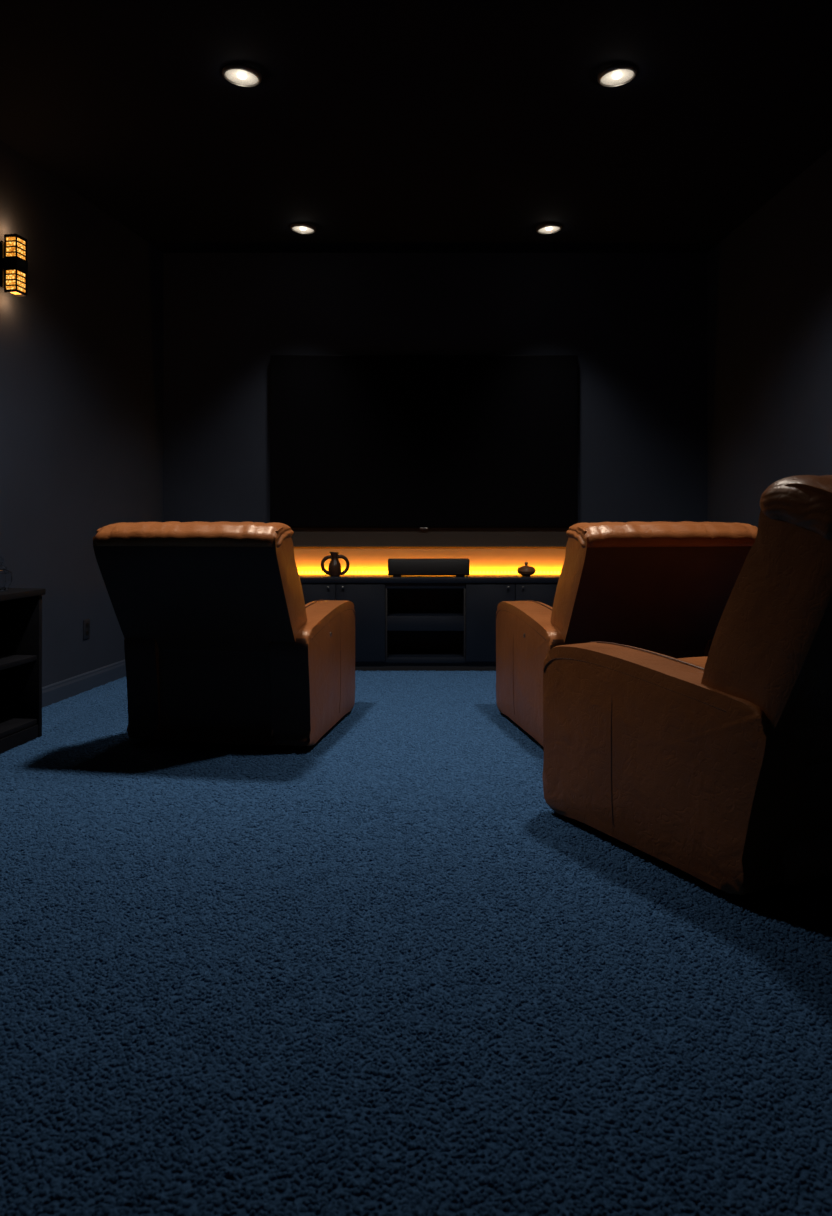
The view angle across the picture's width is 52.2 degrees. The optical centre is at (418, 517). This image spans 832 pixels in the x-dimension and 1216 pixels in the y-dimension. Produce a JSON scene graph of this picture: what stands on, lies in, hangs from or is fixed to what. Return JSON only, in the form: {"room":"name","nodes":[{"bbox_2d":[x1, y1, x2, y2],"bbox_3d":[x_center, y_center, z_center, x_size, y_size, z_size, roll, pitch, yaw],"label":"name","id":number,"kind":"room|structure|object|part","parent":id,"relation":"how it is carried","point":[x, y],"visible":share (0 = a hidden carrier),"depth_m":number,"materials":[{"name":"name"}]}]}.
{"room":"home theater","nodes":[
{"label":"home theater","id":0,"kind":"room"},
{"bbox_2d":[0,140,162,686],"bbox_3d":[-2.498,-0.440,2.525,0.119,3.020,7.551,0,0,9],"label":"wall","id":1,"kind":"structure","parent":0,"point":[81,354],"depth_m":5.03,"materials":[{"name":"grey paint"}]},
{"bbox_2d":[0,234,27,296],"bbox_3d":[-2.103,-1.310,4.413,0.100,0.298,0.096,0,0,9],"label":"wall sconce","id":2,"kind":"object","parent":1,"relation":"attached to","point":[13,250],"visible":1,"depth_m":4.37,"materials":[{"name":"black glass"}]},
{"bbox_3d":[-2.093,-1.394,4.411,0.060,0.108,0.080,0,0,9],"label":"lamp shade","id":3,"kind":"part","parent":2,"relation":"part of","materials":[{"name":"orange glass"}]},
{"bbox_3d":[-2.093,-1.224,4.411,0.060,0.108,0.080,0,0,9],"label":"lamp shade","id":4,"kind":"part","parent":2,"relation":"part of","materials":[{"name":"orange glass"}]},
{"bbox_2d":[42,660,125,707],"bbox_3d":[-2.429,1.000,2.524,0.018,0.110,7.533,0,0,9],"label":"baseboard","id":5,"kind":"structure","parent":1,"relation":"attached to","point":[70,687],"depth_m":5.13,"materials":[{"name":"paint"}]},
{"bbox_2d":[83,619,89,638],"bbox_3d":[-2.031,0.680,5.199,0.009,0.116,0.072,0,0,8],"label":"wall outlet","id":6,"kind":"object","parent":1,"relation":"attached to","point":[86,623],"visible":1,"depth_m":5.19,"materials":[{"name":"black plastic"}]},
{"bbox_2d":[0,670,831,1215],"bbox_3d":[-0.300,1.073,2.550,5.800,0.053,7.700,0,0,0],"label":"floor","id":7,"kind":"structure","parent":0,"point":[370,968],"depth_m":1.89,"materials":[{"name":"blue carpet"}]},
{"bbox_2d":[0,588,45,752],"bbox_3d":[-2.088,0.697,3.471,0.376,0.714,1.342,0,0,9],"label":"shelf unit","id":8,"kind":"object","parent":7,"relation":"on","point":[20,608],"visible":1,"depth_m":4.08,"materials":[{"name":"black wood"}]},
{"bbox_2d":[0,557,12,591],"bbox_3d":[-1.943,0.261,3.950,0.107,0.158,0.108,0,0,0],"label":"glass jar","id":9,"kind":"object","parent":8,"relation":"on","point":[6,578],"visible":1,"depth_m":3.93,"materials":[{"name":"clear"}]},
{"bbox_3d":[-1.944,0.209,3.950,0.064,0.055,0.065,0,0,0],"label":"lid","id":10,"kind":"part","parent":9,"relation":"part of","materials":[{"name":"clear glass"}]},
{"bbox_3d":[-2.091,0.670,3.468,0.338,0.024,1.275,0,0,9],"label":"shelf","id":11,"kind":"part","parent":8,"relation":"part of","materials":[{"name":"black wood"}]},
{"bbox_3d":[-2.091,0.975,3.468,0.338,0.024,1.275,0,0,9],"label":"shelf","id":12,"kind":"part","parent":8,"relation":"part of","materials":[{"name":"black wood"}]},
{"bbox_2d":[93,521,355,749],"bbox_3d":[-0.870,0.534,4.129,0.898,1.039,1.193,0,0,9],"label":"recliner","id":13,"kind":"object","parent":7,"relation":"on","point":[223,646],"visible":1,"depth_m":3.80,"materials":[{"name":"brown leather"}]},
{"bbox_3d":[-1.203,0.736,4.326,0.174,0.595,0.909,0,0,9],"label":"armrest","id":14,"kind":"part","parent":13,"relation":"part of","materials":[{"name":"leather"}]},
{"bbox_2d":[95,521,293,547],"bbox_3d":[-0.973,0.076,3.674,0.838,0.123,0.262,0,0,9],"label":"headrest cover","id":15,"kind":"object","parent":13,"relation":"on","point":[171,534],"depth_m":3.57,"materials":[{"name":"leather"}]},
{"bbox_3d":[-0.847,1.032,4.275,0.740,0.044,0.740,0,0,9],"label":"floor frame","id":16,"kind":"part","parent":13,"relation":"part of","materials":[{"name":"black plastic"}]},
{"bbox_3d":[-0.507,0.736,4.215,0.204,0.595,0.909,0,0,9],"label":"armrest","id":17,"kind":"part","parent":13,"relation":"part of","materials":[{"name":"leather"}]},
{"bbox_2d":[298,571,560,670],"bbox_3d":[0.045,0.721,6.019,2.620,0.666,0.432,0,0,0],"label":"media console","id":18,"kind":"object","parent":7,"relation":"on","point":[403,623],"depth_m":5.84,"materials":[{"name":"wood"}]},
{"bbox_3d":[-0.743,0.718,5.839,0.338,0.535,0.018,0,0,0],"label":"door","id":19,"kind":"part","parent":18,"relation":"part of","materials":[{"name":"wood"}]},
{"bbox_2d":[321,552,349,575],"bbox_3d":[-0.590,0.324,5.980,0.191,0.171,0.097,0,0,23],"label":"jug","id":20,"kind":"object","parent":18,"relation":"on","point":[334,568],"visible":1,"depth_m":5.96,"materials":[{"name":"ceramic"}]},
{"bbox_3d":[-0.646,0.331,5.980,0.094,0.138,0.025,0,0,0],"label":"handle","id":21,"kind":"part","parent":20,"relation":"part of","materials":[{"name":"ceramic"}]},
{"bbox_3d":[-0.537,0.331,5.980,0.100,0.146,0.025,0,0,0],"label":"handle","id":22,"kind":"part","parent":20,"relation":"part of","materials":[{"name":"ceramic"}]},
{"bbox_3d":[-0.401,0.718,5.839,0.338,0.535,0.018,0,0,0],"label":"door","id":23,"kind":"part","parent":18,"relation":"part of","materials":[{"name":"wood"}]},
{"bbox_3d":[0.045,0.723,6.212,0.546,0.475,0.006,0,0,0],"label":"panel","id":24,"kind":"part","parent":18,"relation":"part of","materials":[{"name":"black wood"}]},
{"bbox_2d":[387,610,463,630],"bbox_3d":[0.045,0.725,6.027,0.550,0.100,0.377,0,0,0],"label":"shelf","id":25,"kind":"object","parent":18,"relation":"attached to","point":[397,620],"depth_m":5.84,"materials":[{"name":"wood"}]},
{"bbox_2d":[388,558,469,576],"bbox_3d":[0.068,0.348,5.978,0.570,0.122,0.124,0,0,0],"label":"speaker","id":26,"kind":"object","parent":18,"relation":"on","point":[397,567],"visible":1,"depth_m":5.92},
{"bbox_3d":[0.040,0.399,6.214,2.600,0.021,0.016,0,0,0],"label":"led strip","id":27,"kind":"part","parent":18,"relation":"part of","materials":[{"name":"yellow plastic"}]},
{"bbox_3d":[0.491,0.718,5.839,0.338,0.535,0.018,0,0,0],"label":"door","id":28,"kind":"part","parent":18,"relation":"part of","materials":[{"name":"wood"}]},
{"bbox_2d":[517,562,535,575],"bbox_3d":[0.755,0.359,5.980,0.133,0.101,0.133,0,0,0],"label":"lidded bowl","id":29,"kind":"object","parent":18,"relation":"on","point":[526,570],"visible":1,"depth_m":5.94,"materials":[{"name":"brown ceramic"}]},
{"bbox_3d":[0.755,0.334,5.980,0.122,0.051,0.122,0,0,0],"label":"lid","id":30,"kind":"part","parent":29,"relation":"part of","materials":[{"name":"orange ceramic"}]},
{"bbox_3d":[0.833,0.718,5.839,0.338,0.535,0.018,0,0,0],"label":"door","id":31,"kind":"part","parent":18,"relation":"part of","materials":[{"name":"wood"}]},
{"bbox_2d":[496,521,757,746],"bbox_3d":[0.977,0.534,4.106,0.957,1.039,1.193,0,0,-10],"label":"recliner","id":32,"kind":"object","parent":7,"relation":"on","point":[662,587],"visible":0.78,"depth_m":3.67,"materials":[{"name":"brown leather"}]},
{"bbox_3d":[0.584,0.736,4.181,0.204,0.595,0.909,0,0,-10],"label":"armrest","id":33,"kind":"part","parent":32,"relation":"part of","materials":[{"name":"leather"}]},
{"bbox_2d":[566,521,757,547],"bbox_3d":[1.058,0.076,3.648,0.828,0.123,0.262,0,0,-10],"label":"headrest cover","id":34,"kind":"object","parent":32,"relation":"on","point":[634,534],"depth_m":3.54,"materials":[{"name":"leather"}]},
{"bbox_3d":[1.322,0.736,4.311,0.204,0.595,0.909,0,0,-10],"label":"armrest","id":35,"kind":"part","parent":32,"relation":"part of","materials":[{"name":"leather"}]},
{"bbox_2d":[542,475,831,895],"bbox_3d":[1.216,0.468,2.794,1.137,1.171,1.196,0,0,-29],"label":"recliner","id":36,"kind":"object","parent":7,"relation":"on","point":[716,767],"visible":1,"depth_m":2.36,"materials":[{"name":"leather"}]},
{"bbox_3d":[0.753,0.736,2.675,0.208,0.595,0.956,0,0,-29],"label":"armrest","id":37,"kind":"part","parent":36,"relation":"part of","materials":[{"name":"leather"}]},
{"bbox_2d":[677,656,707,667],"bbox_3d":[1.100,0.630,3.004,0.737,0.180,0.660,0,0,-29],"label":"seat cushion","id":38,"kind":"object","parent":36,"relation":"on","point":[700,661],"depth_m":3.23,"materials":[{"name":"leather"}]},
{"bbox_2d":[760,475,831,539],"bbox_3d":[1.431,-0.010,2.405,1.100,0.214,0.307,0,0,-29],"label":"headrest cover","id":39,"kind":"object","parent":36,"relation":"on","point":[799,507],"depth_m":2.16,"materials":[{"name":"leather"}]},
{"bbox_2d":[0,0,831,252],"bbox_3d":[-0.300,-2.000,2.550,5.800,0.100,7.700,0,0,0],"label":"ceiling","id":40,"kind":"structure","parent":0,"point":[377,126],"depth_m":4.16,"materials":[{"name":"black paint"}]},
{"bbox_2d":[222,63,261,86],"bbox_3d":[-0.777,-1.941,3.730,0.171,0.036,0.172,0,0,-11],"label":"recessed light","id":41,"kind":"object","parent":40,"relation":"in","point":[243,75],"visible":1,"depth_m":3.72,"materials":[{"name":"grey metal"}]},
{"bbox_3d":[-0.778,-1.937,3.730,0.044,0.013,0.044,5,0,0],"label":"bulb","id":42,"kind":"part","parent":41,"relation":"part of","materials":[{"name":"beige glass"}]},
{"bbox_2d":[290,223,315,233],"bbox_3d":[-0.777,-1.941,5.700,0.172,0.033,0.172,0,0,30],"label":"recessed light","id":43,"kind":"object","parent":40,"relation":"in","point":[303,228],"visible":1,"depth_m":5.69,"materials":[{"name":"grey metal"}]},
{"bbox_2d":[536,223,561,233],"bbox_3d":[0.872,-1.941,5.700,0.171,0.033,0.172,0,0,19],"label":"recessed light","id":44,"kind":"object","parent":40,"relation":"in","point":[547,228],"visible":1,"depth_m":5.69,"materials":[{"name":"grey metal"}]},
{"bbox_2d":[597,63,636,86],"bbox_3d":[0.869,-1.941,3.730,0.171,0.036,0.172,0,0,19],"label":"recessed light","id":45,"kind":"object","parent":40,"relation":"in","point":[614,75],"visible":1,"depth_m":3.72,"materials":[{"name":"grey metal"}]},
{"bbox_3d":[0.870,-1.937,3.730,0.044,0.013,0.044,-5,0,0],"label":"bulb","id":46,"kind":"part","parent":45,"relation":"part of","materials":[{"name":"beige glass"}]},
{"bbox_2d":[163,253,706,522],"bbox_3d":[0.120,-0.440,6.310,4.239,3.020,0.120,0,0,0],"label":"wall","id":47,"kind":"structure","parent":0,"point":[635,324],"depth_m":6.25,"materials":[{"name":"grey paint"}]},
{"bbox_2d":[270,355,577,528],"bbox_3d":[0.036,-0.553,6.216,2.240,1.268,0.066,0,0,0],"label":"television","id":48,"kind":"object","parent":47,"relation":"attached to","point":[357,441],"visible":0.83,"depth_m":6.18,"materials":[{"name":"glass"}]},
{"bbox_2d":[291,528,568,546],"bbox_3d":[0.050,0.139,6.235,3.100,0.147,0.030,0,0,0],"label":"trim","id":49,"kind":"structure","parent":47,"relation":"attached to","point":[302,537],"depth_m":6.22,"materials":[{"name":"brown wood"}]},
{"bbox_2d":[294,547,565,572],"bbox_3d":[0.050,0.311,6.244,3.100,0.198,0.012,0,0,0],"label":"backlit wall panel","id":50,"kind":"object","parent":47,"relation":"attached to","point":[307,559],"depth_m":6.24,"materials":[{"name":"paint"}]},
{"bbox_2d":[707,148,831,527],"bbox_3d":[2.292,-0.440,2.525,0.120,3.020,7.457,0,0,-2],"label":"wall","id":51,"kind":"structure","parent":0,"point":[769,281],"depth_m":5.19,"materials":[{"name":"grey paint"}]}
]}

